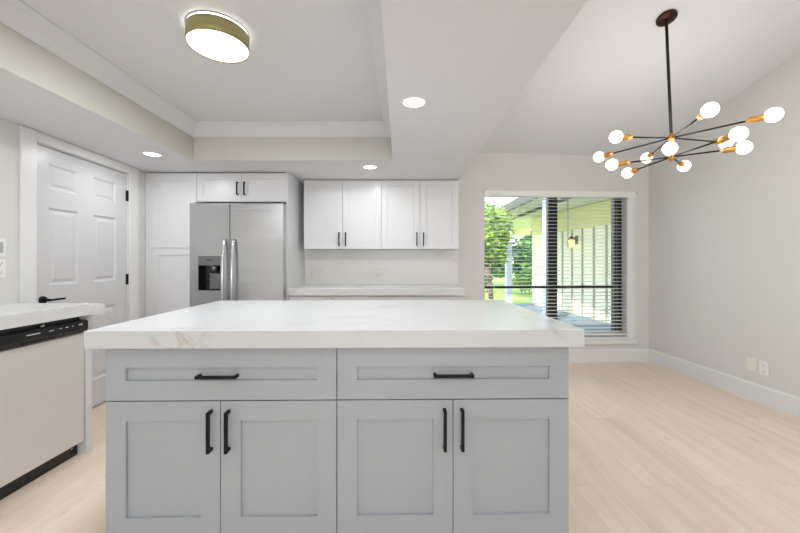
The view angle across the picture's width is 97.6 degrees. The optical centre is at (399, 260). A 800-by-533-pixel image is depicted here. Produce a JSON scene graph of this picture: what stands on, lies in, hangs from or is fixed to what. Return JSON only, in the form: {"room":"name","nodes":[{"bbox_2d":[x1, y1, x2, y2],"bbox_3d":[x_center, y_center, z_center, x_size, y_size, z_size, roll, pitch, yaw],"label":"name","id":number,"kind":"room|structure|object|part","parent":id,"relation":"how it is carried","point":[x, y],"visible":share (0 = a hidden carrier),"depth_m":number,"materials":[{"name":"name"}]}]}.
{"room":"kitchen","nodes":[
{"label":"kitchen","id":0,"kind":"room"},
{"bbox_2d":[0,117,145,320],"bbox_3d":[-2.379,0.013,-0.941,0.140,2.415,10.142,0,0,-3],"label":"wall","id":1,"kind":"structure","parent":0,"point":[9,130],"depth_m":2.26,"materials":[{"name":"paint"}]},
{"bbox_2d":[0,259,5,277],"bbox_3d":[-2.482,0.045,2.170,0.009,0.116,0.072,0,0,-3],"label":"wall outlet","id":2,"kind":"object","parent":1,"relation":"attached to","point":[2,261],"visible":1,"depth_m":2.19,"materials":[{"name":"white plastic"}]},
{"bbox_2d":[0,238,5,256],"bbox_3d":[-2.482,-0.085,2.170,0.010,0.116,0.072,0,0,-3],"label":"light switch","id":3,"kind":"object","parent":1,"relation":"attached to","point":[2,240],"visible":1,"depth_m":2.19,"materials":[{"name":"white plastic"}]},
{"bbox_2d":[19,125,137,406],"bbox_3d":[-2.566,0.164,2.842,0.180,2.112,1.112,0,0,-3],"label":"door","id":4,"kind":"structure","parent":1,"relation":"in","point":[73,209],"depth_m":2.76,"materials":[{"name":"white paint"}]},
{"bbox_3d":[-2.487,0.275,2.506,0.062,0.056,0.143,0,0,-3],"label":"handle","id":5,"kind":"part","parent":4,"relation":"part of","materials":[{"name":"black metal"}]},
{"bbox_3d":[-2.517,0.164,2.845,0.018,2.112,1.112,0,0,-3],"label":"casing","id":6,"kind":"part","parent":4,"relation":"part of","materials":[{"name":"paint"}]},
{"bbox_2d":[0,22,392,160],"bbox_3d":[-0.955,-1.053,1.819,1.820,0.314,2.637,0,0,0],"label":"wall","id":7,"kind":"structure","parent":0,"point":[21,56],"depth_m":2.65,"materials":[{"name":"paint"}]},
{"bbox_2d":[0,0,390,136],"bbox_3d":[-0.955,-1.156,1.819,1.780,0.106,2.597,0,0,0],"label":"trim","id":8,"kind":"structure","parent":7,"relation":"attached to","point":[17,15],"depth_m":2.32,"materials":[{"name":"paint"}]},
{"bbox_2d":[22,0,381,120],"bbox_3d":[-0.955,-1.225,1.819,1.820,0.030,2.637,0,0,0],"label":"ceiling","id":9,"kind":"structure","parent":0,"point":[308,60],"depth_m":2.05,"materials":[{"name":"paint"}]},
{"bbox_2d":[185,10,249,63],"bbox_3d":[-0.953,-1.165,1.838,0.302,0.090,0.302,0,0,0],"label":"flush ceiling light","id":10,"kind":"object","parent":9,"relation":"attached to","point":[215,36],"visible":1,"depth_m":1.78,"materials":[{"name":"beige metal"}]},
{"bbox_2d":[186,29,248,61],"bbox_3d":[-0.953,-1.132,1.838,0.291,0.016,0.291,0,0,0],"label":"diffuser","id":11,"kind":"object","parent":10,"relation":"attached to","point":[218,45],"depth_m":1.82,"materials":[{"name":"white plastic"}]},
{"bbox_3d":[-0.953,-1.208,1.838,0.302,0.004,0.302,0,0,0],"label":"ceiling plate","id":12,"kind":"part","parent":10,"relation":"part of","materials":[{"name":"gold metal"}]},
{"bbox_2d":[0,0,587,183],"bbox_3d":[-1.052,-1.837,-0.937,3.395,1.885,10.126,0,0,0],"label":"ceiling","id":13,"kind":"structure","parent":0,"point":[471,60],"depth_m":1.90,"materials":[{"name":"paint"}]},
{"bbox_2d":[141,151,163,156],"bbox_3d":[-2.070,-0.892,2.927,0.160,0.005,0.160,0,0,0],"label":"recessed light","id":14,"kind":"object","parent":13,"relation":"in","point":[147,153],"visible":1,"depth_m":2.92,"materials":[{"name":"plastic"}]},
{"bbox_2d":[362,165,377,169],"bbox_3d":[-0.286,-0.892,3.330,0.160,0.005,0.160,0,0,0],"label":"recessed light","id":15,"kind":"object","parent":13,"relation":"in","point":[370,167],"visible":1,"depth_m":3.33,"materials":[{"name":"paint"}]},
{"bbox_2d":[400,95,427,108],"bbox_3d":[0.079,-0.892,1.970,0.160,0.005,0.160,0,0,0],"label":"recessed light","id":16,"kind":"object","parent":13,"relation":"in","point":[414,101],"visible":1,"depth_m":1.96,"materials":[{"name":"paint"}]},
{"bbox_2d":[0,362,799,532],"bbox_3d":[0.250,1.280,-0.700,6.900,0.120,10.600,0,0,0],"label":"floor","id":17,"kind":"structure","parent":0,"point":[654,448],"depth_m":2.08,"materials":[{"name":"brown wood"}]},
{"bbox_2d":[0,317,87,499],"bbox_3d":[-2.210,0.784,1.917,0.484,0.872,0.584,0,0,0],"label":"dishwasher","id":18,"kind":"object","parent":17,"relation":"on","point":[42,364],"visible":0.98,"depth_m":1.93,"materials":[{"name":"metal"}]},
{"bbox_3d":[-2.045,1.177,1.917,0.015,0.087,0.584,0,0,0],"label":"kick plate","id":19,"kind":"part","parent":18,"relation":"part of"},
{"bbox_2d":[0,317,78,333],"bbox_3d":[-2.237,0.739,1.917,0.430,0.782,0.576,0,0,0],"label":"control panel","id":20,"kind":"object","parent":18,"relation":"in","point":[21,328],"depth_m":1.94,"materials":[{"name":"black plastic"}]},
{"bbox_3d":[-1.994,0.408,1.917,0.053,0.081,0.584,0,0,0],"label":"control panel","id":21,"kind":"part","parent":18,"relation":"part of","materials":[{"name":"black plastic"}]},
{"bbox_2d":[77,315,91,453],"bbox_3d":[-2.220,0.780,2.235,0.474,0.880,0.040,0,0,0],"label":"end panel","id":22,"kind":"object","parent":17,"relation":"on","point":[84,447],"visible":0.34,"depth_m":2.22,"materials":[{"name":"white paint"}]},
{"bbox_2d":[146,173,196,316],"bbox_3d":[-2.302,0.168,3.822,0.516,2.105,0.604,0,0,0],"label":"pantry cabinet","id":23,"kind":"object","parent":17,"relation":"on","point":[169,196],"visible":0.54,"depth_m":3.53,"materials":[{"name":"white paint"}]},
{"bbox_3d":[-2.272,0.495,3.530,0.452,1.246,0.020,0,0,0],"label":"door","id":24,"kind":"part","parent":23,"relation":"part of","materials":[{"name":"white paint"}]},
{"bbox_3d":[-2.272,-0.508,3.530,0.452,0.750,0.020,0,0,0],"label":"door","id":25,"kind":"part","parent":23,"relation":"part of","materials":[{"name":"white paint"}]},
{"bbox_2d":[106,348,337,532],"bbox_3d":[-0.721,0.781,1.834,0.919,0.878,0.934,0,0,-1],"label":"base cabinet","id":26,"kind":"object","parent":17,"relation":"on","point":[232,440],"visible":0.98,"depth_m":1.41,"materials":[{"name":"grey paint"}]},
{"bbox_3d":[-0.946,0.833,1.407,0.452,0.544,0.020,0,0,-1],"label":"door","id":27,"kind":"part","parent":26,"relation":"part of","materials":[{"name":"grey paint"}]},
{"bbox_3d":[-0.753,0.675,1.383,0.012,0.162,0.034,0,0,-1],"label":"handle","id":28,"kind":"part","parent":26,"relation":"part of","materials":[{"name":"black metal"}]},
{"bbox_3d":[-0.724,0.457,1.384,0.160,0.012,0.034,0,0,-1],"label":"handle","id":29,"kind":"part","parent":26,"relation":"part of","materials":[{"name":"black metal"}]},
{"bbox_3d":[-0.714,0.453,1.411,0.916,0.209,0.020,0,0,-1],"label":"drawer","id":30,"kind":"part","parent":26,"relation":"part of","materials":[{"name":"grey paint"}]},
{"bbox_3d":[-0.683,0.675,1.384,0.012,0.162,0.034,0,0,-1],"label":"handle","id":31,"kind":"part","parent":26,"relation":"part of","materials":[{"name":"black metal"}]},
{"bbox_3d":[-0.486,0.833,1.414,0.461,0.544,0.020,0,0,-1],"label":"door","id":32,"kind":"part","parent":26,"relation":"part of","materials":[{"name":"grey paint"}]},
{"bbox_2d":[190,202,285,306],"bbox_3d":[-1.597,0.321,3.713,0.915,1.799,0.734,0,0,0],"label":"refrigerator","id":33,"kind":"object","parent":17,"relation":"on","point":[238,250],"visible":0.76,"depth_m":3.42,"materials":[{"name":"metal"}]},
{"bbox_3d":[-1.854,-0.002,3.438,0.236,0.093,0.044,0,0,0],"label":"dispenser panel","id":34,"kind":"part","parent":33,"relation":"part of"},
{"bbox_3d":[-1.861,0.273,3.462,0.389,1.675,0.085,0,0,0],"label":"door","id":35,"kind":"part","parent":33,"relation":"part of","materials":[{"name":"metal"}]},
{"bbox_3d":[-1.708,0.193,3.384,0.029,0.815,0.075,0,0,0],"label":"handle","id":36,"kind":"part","parent":33,"relation":"part of","materials":[{"name":"metal"}]},
{"bbox_3d":[-1.618,0.193,3.384,0.029,0.815,0.075,0,0,0],"label":"handle","id":37,"kind":"part","parent":33,"relation":"part of","materials":[{"name":"metal"}]},
{"bbox_3d":[-1.400,0.273,3.462,0.520,1.675,0.085,0,0,0],"label":"door","id":38,"kind":"part","parent":33,"relation":"part of","materials":[{"name":"metal"}]},
{"bbox_2d":[197,172,303,299],"bbox_3d":[-1.583,0.164,3.805,0.917,2.113,0.638,0,0,0],"label":"tall cabinet","id":39,"kind":"object","parent":17,"relation":"on","point":[285,188],"visible":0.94,"depth_m":3.53,"materials":[{"name":"white paint"}]},
{"bbox_3d":[-1.818,-0.740,3.530,0.446,0.286,0.020,0,0,0],"label":"door","id":40,"kind":"part","parent":39,"relation":"part of","materials":[{"name":"white paint"}]},
{"bbox_3d":[-1.370,-0.740,3.530,0.446,0.286,0.020,0,0,0],"label":"door","id":41,"kind":"part","parent":39,"relation":"part of","materials":[{"name":"white paint"}]},
{"bbox_3d":[-1.135,0.164,3.821,0.020,2.113,0.604,0,0,0],"label":"panel","id":42,"kind":"part","parent":39,"relation":"part of","materials":[{"name":"white paint"}]},
{"bbox_2d":[289,296,376,299],"bbox_3d":[-0.681,0.784,3.807,0.882,0.872,0.632,0,0,0],"label":"base cabinet","id":43,"kind":"object","parent":17,"relation":"on","point":[290,297],"visible":0.02,"depth_m":3.52,"materials":[{"name":"white paint"}]},
{"bbox_3d":[-0.902,0.438,3.535,0.438,0.165,0.020,0,0,0],"label":"drawer","id":44,"kind":"part","parent":43,"relation":"part of","materials":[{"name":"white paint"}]},
{"bbox_3d":[-0.460,0.438,3.535,0.438,0.165,0.020,0,0,0],"label":"drawer","id":45,"kind":"part","parent":43,"relation":"part of","materials":[{"name":"white paint"}]},
{"bbox_2d":[377,296,463,299],"bbox_3d":[0.204,0.784,3.807,0.882,0.872,0.632,0,0,0],"label":"base cabinet","id":46,"kind":"object","parent":17,"relation":"on","point":[378,297],"visible":0.02,"depth_m":3.52,"materials":[{"name":"white paint"}]},
{"bbox_2d":[288,284,464,295],"bbox_3d":[-0.235,0.309,3.812,1.773,0.075,0.624,0,0,0],"label":"countertop","id":47,"kind":"structure","parent":46,"relation":"on","point":[305,289],"depth_m":3.50,"materials":[{"name":"stone"}]},
{"bbox_3d":[-0.017,0.438,3.535,0.438,0.165,0.020,0,0,0],"label":"drawer","id":48,"kind":"part","parent":46,"relation":"part of","materials":[{"name":"white paint"}]},
{"bbox_3d":[0.425,0.438,3.535,0.438,0.165,0.020,0,0,0],"label":"drawer","id":49,"kind":"part","parent":46,"relation":"part of","materials":[{"name":"white paint"}]},
{"bbox_2d":[337,347,568,532],"bbox_3d":[0.210,0.781,1.848,0.940,0.878,0.934,0,0,-1],"label":"base cabinet","id":50,"kind":"object","parent":17,"relation":"on","point":[430,440],"visible":0.98,"depth_m":1.42,"materials":[{"name":"grey paint"}]},
{"bbox_2d":[84,300,583,348],"bbox_3d":[-0.256,0.306,1.895,1.956,0.070,1.050,0,0,-1],"label":"countertop","id":51,"kind":"structure","parent":50,"relation":"on","point":[255,323],"depth_m":1.43,"materials":[{"name":"stone"}]},
{"bbox_3d":[-0.019,0.833,1.422,0.465,0.544,0.020,0,0,-1],"label":"door","id":52,"kind":"part","parent":50,"relation":"part of","materials":[{"name":"grey paint"}]},
{"bbox_3d":[0.179,0.675,1.398,0.012,0.162,0.034,0,0,-1],"label":"handle","id":53,"kind":"part","parent":50,"relation":"part of","materials":[{"name":"black metal"}]},
{"bbox_3d":[0.216,0.453,1.425,0.937,0.209,0.020,0,0,-1],"label":"drawer","id":54,"kind":"part","parent":50,"relation":"part of","materials":[{"name":"grey paint"}]},
{"bbox_3d":[0.214,0.457,1.398,0.160,0.012,0.034,0,0,-1],"label":"handle","id":55,"kind":"part","parent":50,"relation":"part of","materials":[{"name":"black metal"}]},
{"bbox_3d":[0.249,0.675,1.399,0.012,0.162,0.034,0,0,-1],"label":"handle","id":56,"kind":"part","parent":50,"relation":"part of","materials":[{"name":"black metal"}]},
{"bbox_3d":[0.450,0.833,1.429,0.469,0.544,0.020,0,0,-1],"label":"door","id":57,"kind":"part","parent":50,"relation":"part of","materials":[{"name":"grey paint"}]},
{"bbox_3d":[-2.165,0.780,1.120,0.414,0.880,1.000,0,0,0],"label":"base cabinet","id":58,"kind":"object","parent":17,"relation":"on","visible":0},
{"bbox_2d":[0,303,104,329],"bbox_3d":[-2.197,0.306,1.431,0.584,0.068,1.662,0,0,0],"label":"countertop","id":59,"kind":"structure","parent":58,"relation":"on","point":[13,315],"depth_m":2.00,"materials":[{"name":"stone"}]},
{"bbox_2d":[456,152,648,349],"bbox_3d":[1.913,-0.155,4.283,2.551,2.750,0.170,0,0,-3],"label":"wall","id":60,"kind":"structure","parent":0,"point":[487,170],"depth_m":4.19,"materials":[{"name":"paint"}]},
{"bbox_2d":[381,180,458,249],"bbox_3d":[0.220,-0.510,3.968,0.850,0.756,0.314,0,0,0],"label":"upper cabinet","id":61,"kind":"object","parent":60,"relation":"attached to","point":[415,214],"visible":1,"depth_m":3.85,"materials":[{"name":"white paint"}]},
{"bbox_3d":[0.007,-0.510,3.855,0.422,0.752,0.020,0,0,0],"label":"door","id":62,"kind":"part","parent":61,"relation":"part of","materials":[{"name":"white paint"}]},
{"bbox_3d":[0.433,-0.510,3.855,0.422,0.752,0.020,0,0,0],"label":"door","id":63,"kind":"part","parent":61,"relation":"part of","materials":[{"name":"white paint"}]},
{"bbox_2d":[484,196,636,344],"bbox_3d":[1.919,0.086,4.266,1.878,1.829,0.195,0,0,-3],"label":"window","id":64,"kind":"structure","parent":60,"relation":"in","point":[628,261],"depth_m":4.29,"materials":[{"name":"paint"}]},
{"bbox_2d":[484,190,636,335],"bbox_3d":[1.924,0.030,4.213,1.879,1.739,0.085,0,0,-3],"label":"window blind","id":65,"kind":"object","parent":64,"relation":"attached to","point":[531,194],"visible":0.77,"depth_m":4.21,"materials":[{"name":"plastic"}]},
{"bbox_3d":[1.120,-0.322,4.150,0.015,0.864,0.015,0,0,19],"label":"lift cord","id":66,"kind":"part","parent":65,"relation":"part of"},
{"bbox_3d":[1.876,0.058,4.226,1.510,1.654,0.052,0,0,-3],"label":"ladder cord","id":67,"kind":"part","parent":65,"relation":"part of","materials":[{"name":"fabric"}]},
{"bbox_3d":[1.877,0.890,4.226,1.750,0.020,0.044,0,0,-3],"label":"rail","id":68,"kind":"part","parent":65,"relation":"part of","materials":[{"name":"plastic"}]},
{"bbox_3d":[1.924,0.976,4.184,1.878,0.049,0.030,0,0,-3],"label":"sill","id":69,"kind":"part","parent":64,"relation":"part of","materials":[{"name":"paint"}]},
{"bbox_3d":[2.290,0.026,4.350,0.725,1.698,0.004,0,0,-3],"label":"pane","id":70,"kind":"part","parent":64,"relation":"part of","materials":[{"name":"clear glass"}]},
{"bbox_3d":[2.805,0.061,4.243,0.088,1.780,0.012,0,0,-3],"label":"casing","id":71,"kind":"part","parent":64,"relation":"part of","materials":[{"name":"paint"}]},
{"bbox_2d":[569,348,648,362],"bbox_3d":[1.844,1.143,4.186,2.381,0.155,0.017,0,0,-3],"label":"baseboard","id":72,"kind":"structure","parent":60,"relation":"attached to","point":[581,355],"depth_m":4.22,"materials":[{"name":"paint"}]},
{"bbox_2d":[479,0,799,156],"bbox_3d":[2.263,-1.476,-0.750,3.275,1.700,10.500,0,0,0],"label":"ceiling","id":73,"kind":"structure","parent":0,"point":[606,74],"depth_m":2.92,"materials":[{"name":"paint"}]},
{"bbox_2d":[593,9,783,177],"bbox_3d":[1.940,-1.207,2.466,0.956,1.037,1.015,0,0,0],"label":"sputnik chandelier","id":74,"kind":"object","parent":73,"relation":"hanging from","point":[710,109],"visible":1,"depth_m":2.42,"materials":[{"name":"white glass"}]},
{"bbox_3d":[1.651,-0.863,2.899,0.083,0.083,0.093,0,0,0],"label":"bulb","id":75,"kind":"part","parent":74,"relation":"part of","materials":[{"name":"white glass"}]},
{"bbox_2d":[602,151,612,157],"bbox_3d":[1.688,-0.863,2.838,0.039,0.039,0.084,0,0,-29],"label":"socket","id":76,"kind":"object","parent":74,"relation":"attached to","point":[604,155],"depth_m":2.83,"materials":[{"name":"gold metal"}]},
{"bbox_3d":[1.612,-0.730,2.653,0.092,0.083,0.083,0,0,0],"label":"bulb","id":77,"kind":"part","parent":74,"relation":"part of","materials":[{"name":"white glass"}]},
{"bbox_3d":[1.509,-0.863,2.436,0.094,0.083,0.083,0,0,0],"label":"bulb","id":78,"kind":"part","parent":74,"relation":"part of","materials":[{"name":"white glass"}]},
{"bbox_2d":[618,160,630,166],"bbox_3d":[1.670,-0.730,2.611,0.084,0.039,0.039,0,0,34],"label":"socket","id":79,"kind":"object","parent":74,"relation":"attached to","point":[620,163],"depth_m":2.60,"materials":[{"name":"gold metal"}]},
{"bbox_3d":[1.886,-0.730,2.898,0.083,0.083,0.094,0,0,0],"label":"bulb","id":80,"kind":"part","parent":74,"relation":"part of","materials":[{"name":"white glass"}]},
{"bbox_2d":[622,134,632,139],"bbox_3d":[1.579,-0.863,2.439,0.084,0.039,0.039,0,0,-3],"label":"socket","id":81,"kind":"object","parent":74,"relation":"attached to","point":[624,136],"depth_m":2.42,"materials":[{"name":"gold metal"}]},
{"bbox_2d":[628,167,637,173],"bbox_3d":[1.889,-0.730,2.828,0.041,0.039,0.085,0,0,0],"label":"socket","id":82,"kind":"object","parent":74,"relation":"attached to","point":[630,171],"depth_m":2.82,"materials":[{"name":"gold metal"}]},
{"bbox_3d":[1.798,-0.863,2.643,0.011,0.011,0.430,0,0,-29],"label":"arm","id":83,"kind":"part","parent":74,"relation":"part of"},
{"bbox_3d":[2.067,-0.863,2.926,0.082,0.083,0.095,0,0,0],"label":"bulb","id":84,"kind":"part","parent":74,"relation":"part of","materials":[{"name":"white glass"}]},
{"bbox_3d":[1.790,-0.730,2.530,0.271,0.011,0.011,0,0,34],"label":"arm","id":85,"kind":"part","parent":74,"relation":"part of"},
{"bbox_2d":[646,152,653,158],"bbox_3d":[2.042,-0.863,2.861,0.039,0.039,0.084,0,0,19],"label":"socket","id":86,"kind":"object","parent":74,"relation":"attached to","point":[648,155],"depth_m":2.85,"materials":[{"name":"gold metal"}]},
{"bbox_3d":[1.746,-0.863,2.447,0.315,0.011,0.011,0,0,-3],"label":"arm","id":87,"kind":"part","parent":74,"relation":"part of"},
{"bbox_3d":[1.896,-0.730,2.637,0.011,0.011,0.364,0,0,-2],"label":"arm","id":88,"kind":"part","parent":74,"relation":"part of"},
{"bbox_3d":[1.971,-0.863,2.654,0.011,0.011,0.420,0,0,19],"label":"arm","id":89,"kind":"part","parent":74,"relation":"part of"},
{"bbox_3d":[1.885,-1.272,2.455,0.054,0.820,0.019,0,0,0],"label":"stem","id":90,"kind":"part","parent":74,"relation":"part of","materials":[{"name":"black metal"}]},
{"bbox_3d":[1.752,-0.730,2.275,0.085,0.083,0.090,0,0,0],"label":"bulb","id":91,"kind":"part","parent":74,"relation":"part of","materials":[{"name":"white glass"}]},
{"bbox_2d":[678,161,685,167],"bbox_3d":[2.124,-0.730,2.641,0.084,0.039,0.039,0,0,-40],"label":"socket","id":92,"kind":"object","parent":74,"relation":"attached to","point":[682,164],"depth_m":2.63,"materials":[{"name":"gold metal"}]},
{"bbox_3d":[2.179,-0.730,2.688,0.090,0.083,0.085,0,0,0],"label":"bulb","id":93,"kind":"part","parent":74,"relation":"part of","materials":[{"name":"white glass"}]},
{"bbox_3d":[1.849,-0.863,2.268,0.011,0.011,0.388,0,0,16],"label":"arm","id":94,"kind":"part","parent":74,"relation":"part of"},
{"bbox_3d":[2.098,-0.863,2.495,0.398,0.011,0.011,0,0,-11],"label":"arm","id":95,"kind":"part","parent":74,"relation":"part of"},
{"bbox_3d":[1.921,-0.730,2.276,0.011,0.011,0.360,0,0,-6],"label":"arm","id":96,"kind":"part","parent":74,"relation":"part of"},
{"bbox_3d":[2.023,-0.730,2.377,0.286,0.011,0.011,0,0,33],"label":"arm","id":97,"kind":"part","parent":74,"relation":"part of"},
{"bbox_2d":[696,113,704,119],"bbox_3d":[1.793,-0.863,2.073,0.039,0.039,0.084,0,0,16],"label":"socket","id":98,"kind":"object","parent":74,"relation":"attached to","point":[699,117],"depth_m":2.07,"materials":[{"name":"gold metal"}]},
{"bbox_3d":[1.772,-0.863,2.006,0.083,0.083,0.095,0,0,0],"label":"bulb","id":99,"kind":"part","parent":74,"relation":"part of","materials":[{"name":"white glass"}]},
{"bbox_3d":[2.029,-0.863,2.295,0.011,0.011,0.407,0,0,-38],"label":"arm","id":100,"kind":"part","parent":74,"relation":"part of"},
{"bbox_2d":[713,139,724,144],"bbox_3d":[2.302,-0.863,2.536,0.084,0.039,0.039,0,0,-11],"label":"socket","id":101,"kind":"object","parent":74,"relation":"attached to","point":[717,143],"depth_m":2.53,"materials":[{"name":"gold metal"}]},
{"bbox_2d":[717,134,729,142],"bbox_3d":[1.939,-0.730,2.087,0.039,0.039,0.084,0,0,-6],"label":"socket","id":102,"kind":"object","parent":74,"relation":"attached to","point":[725,138],"depth_m":2.08,"materials":[{"name":"gold metal"}]},
{"bbox_3d":[2.370,-0.863,2.551,0.095,0.083,0.083,0,0,0],"label":"bulb","id":103,"kind":"part","parent":74,"relation":"part of","materials":[{"name":"white glass"}]},
{"bbox_2d":[720,146,736,152],"bbox_3d":[2.151,-0.730,2.294,0.084,0.039,0.039,0,0,33],"label":"socket","id":104,"kind":"object","parent":74,"relation":"attached to","point":[729,149],"depth_m":2.28,"materials":[{"name":"gold metal"}]},
{"bbox_3d":[1.946,-0.730,2.018,0.083,0.083,0.094,0,0,0],"label":"bulb","id":105,"kind":"part","parent":74,"relation":"part of","materials":[{"name":"white glass"}]},
{"bbox_3d":[2.210,-0.730,2.253,0.092,0.083,0.083,0,0,0],"label":"bulb","id":106,"kind":"part","parent":74,"relation":"part of","materials":[{"name":"white glass"}]},
{"bbox_2d":[746,114,763,123],"bbox_3d":[2.161,-0.863,2.128,0.039,0.039,0.084,0,0,-38],"label":"socket","id":107,"kind":"object","parent":74,"relation":"attached to","point":[757,118],"depth_m":2.12,"materials":[{"name":"gold metal"}]},
{"bbox_3d":[2.208,-0.863,2.072,0.084,0.083,0.090,0,0,0],"label":"bulb","id":108,"kind":"part","parent":74,"relation":"part of","materials":[{"name":"white glass"}]},
{"bbox_2d":[649,51,799,396],"bbox_3d":[3.395,-0.655,-0.865,0.140,3.750,10.279,0,0,-3],"label":"wall","id":109,"kind":"structure","parent":0,"point":[724,230],"depth_m":3.24,"materials":[{"name":"paint"}]},
{"bbox_2d":[649,349,799,417],"bbox_3d":[3.317,1.143,-0.870,0.021,0.155,10.279,0,0,-3],"label":"baseboard","id":110,"kind":"structure","parent":109,"relation":"attached to","point":[787,403],"depth_m":3.24,"materials":[{"name":"paint"}]},
{"bbox_2d":[747,357,755,371],"bbox_3d":[3.095,0.911,3.082,0.007,0.116,0.072,0,0,-3],"label":"blank plate","id":111,"kind":"object","parent":109,"relation":"attached to","point":[751,362],"visible":1,"depth_m":3.08,"materials":[{"name":"beige plastic"}]},
{"bbox_2d":[759,361,768,376],"bbox_3d":[3.100,0.916,2.981,0.009,0.116,0.072,0,0,-3],"label":"wall outlet","id":112,"kind":"object","parent":109,"relation":"attached to","point":[763,366],"visible":1,"depth_m":2.98,"materials":[{"name":"white plastic"}]},
{"bbox_3d":[-1.052,-0.137,4.200,3.394,2.715,0.150,0,0,0],"label":"wall","id":113,"kind":"structure","parent":0,"visible":0},
{"bbox_2d":[304,180,381,249],"bbox_3d":[-0.631,-0.510,3.968,0.850,0.756,0.314,0,0,0],"label":"upper cabinet","id":114,"kind":"object","parent":113,"relation":"attached to","point":[338,214],"visible":0.99,"depth_m":3.85,"materials":[{"name":"white paint"}]},
{"bbox_3d":[-0.844,-0.510,3.855,0.422,0.752,0.020,0,0,0],"label":"door","id":115,"kind":"part","parent":114,"relation":"part of","materials":[{"name":"white paint"}]},
{"bbox_3d":[-0.418,-0.510,3.855,0.422,0.752,0.020,0,0,0],"label":"door","id":116,"kind":"part","parent":114,"relation":"part of","materials":[{"name":"white paint"}]},
{"bbox_2d":[304,250,457,283],"bbox_3d":[-0.221,0.070,4.117,1.803,0.402,0.016,0,0,0],"label":"backsplash","id":117,"kind":"structure","parent":113,"relation":"attached to","point":[320,266],"depth_m":4.11,"materials":[{"name":"stone"}]},
{"bbox_2d":[375,267,380,276],"bbox_3d":[-0.258,0.130,4.104,0.072,0.116,0.009,0,0,0],"label":"wall outlet","id":118,"kind":"object","parent":117,"relation":"attached to","point":[377,269],"visible":1,"depth_m":4.10,"materials":[{"name":"plastic"}]},
{"label":"outside","id":119,"kind":"structure","parent":0,"visible":0},
{"bbox_2d":[485,273,530,302],"bbox_3d":[6.000,1.363,27.800,40.000,0.115,34.400,0,0,0],"label":"lawn","id":120,"kind":"structure","parent":119,"point":[494,281],"depth_m":14.06,"materials":[{"name":"green plant"}]},
{"bbox_2d":[485,271,493,290],"bbox_3d":[3.262,0.769,14.489,1.196,1.057,1.078,0,0,0],"label":"bush","id":121,"kind":"object","parent":120,"relation":"on","point":[486,281],"visible":0.1,"depth_m":14.29,"materials":[{"name":"green plant"}]},
{"bbox_2d":[485,200,515,299],"bbox_3d":[2.046,-0.116,8.607,1.555,2.805,1.295,0,0,0],"label":"leafy tree","id":122,"kind":"object","parent":120,"relation":"on","point":[501,225],"visible":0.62,"depth_m":8.38,"materials":[{"name":"green plant"}]},
{"bbox_3d":[2.046,-0.666,8.607,1.555,1.705,1.295,0,0,0],"label":"crown","id":123,"kind":"part","parent":122,"relation":"part of","materials":[{"name":"green plant"}]},
{"bbox_2d":[489,236,517,279],"bbox_3d":[4.460,-0.366,18.057,2.866,3.301,3.079,0,0,0],"label":"tree","id":124,"kind":"object","parent":120,"relation":"on","point":[497,270],"visible":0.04,"depth_m":17.44,"materials":[{"name":"green plant"}]},
{"bbox_2d":[512,235,530,273],"bbox_3d":[7.120,-0.305,18.649,2.776,3.181,3.053,0,0,0],"label":"tree","id":125,"kind":"object","parent":120,"relation":"on","point":[522,243],"visible":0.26,"depth_m":18.31,"materials":[{"name":"green plant"}]},
{"bbox_2d":[512,268,530,293],"bbox_3d":[5.001,0.780,13.807,1.456,1.035,1.010,0,0,0],"label":"bush","id":126,"kind":"object","parent":120,"relation":"on","point":[524,271],"visible":0.42,"depth_m":13.64,"materials":[{"name":"green plant"}]},
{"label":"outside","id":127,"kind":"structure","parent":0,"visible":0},
{"bbox_2d":[515,304,610,330],"bbox_3d":[2.300,1.325,7.600,6.600,0.110,6.000,0,0,0],"label":"floor","id":128,"kind":"structure","parent":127,"point":[520,305],"depth_m":7.35,"materials":[{"name":"concrete"}]},
{"bbox_2d":[505,216,511,302],"bbox_3d":[2.930,-0.003,9.450,0.190,2.545,0.190,0,0,0],"label":"porch post","id":129,"kind":"object","parent":128,"relation":"on","point":[509,246],"visible":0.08,"depth_m":9.38,"materials":[{"name":"paint"}]},
{"bbox_2d":[542,198,545,315],"bbox_3d":[2.930,-0.003,6.950,0.190,2.545,0.190,0,0,0],"label":"porch post","id":130,"kind":"object","parent":128,"relation":"on","point":[543,201],"visible":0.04,"depth_m":6.92,"materials":[{"name":"paint"}]},
{"bbox_2d":[532,199,610,322],"bbox_3d":[4.348,0.005,7.431,0.142,2.530,5.996,0,0,-7],"label":"wall","id":131,"kind":"structure","parent":128,"relation":"on","point":[578,229],"depth_m":8.06,"materials":[{"name":"paint"}]},
{"bbox_2d":[486,197,610,234],"bbox_3d":[3.765,-1.210,8.810,2.170,0.460,8.620,0,0,0],"label":"porch roof","id":132,"kind":"structure","parent":131,"relation":"on","point":[590,200],"depth_m":8.53,"materials":[{"name":"paint"}]},
{"bbox_2d":[568,236,577,246],"bbox_3d":[4.101,-0.465,8.289,0.198,0.270,0.198,0,0,38],"label":"wall lantern","id":133,"kind":"object","parent":131,"relation":"attached to","point":[571,239],"visible":0.91,"depth_m":8.25,"materials":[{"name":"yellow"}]},
{"bbox_3d":[4.061,-0.415,8.284,0.106,0.170,0.106,0,0,38],"label":"lantern glass","id":134,"kind":"part","parent":133,"relation":"part of","materials":[{"name":"yellow glass"}]}
]}

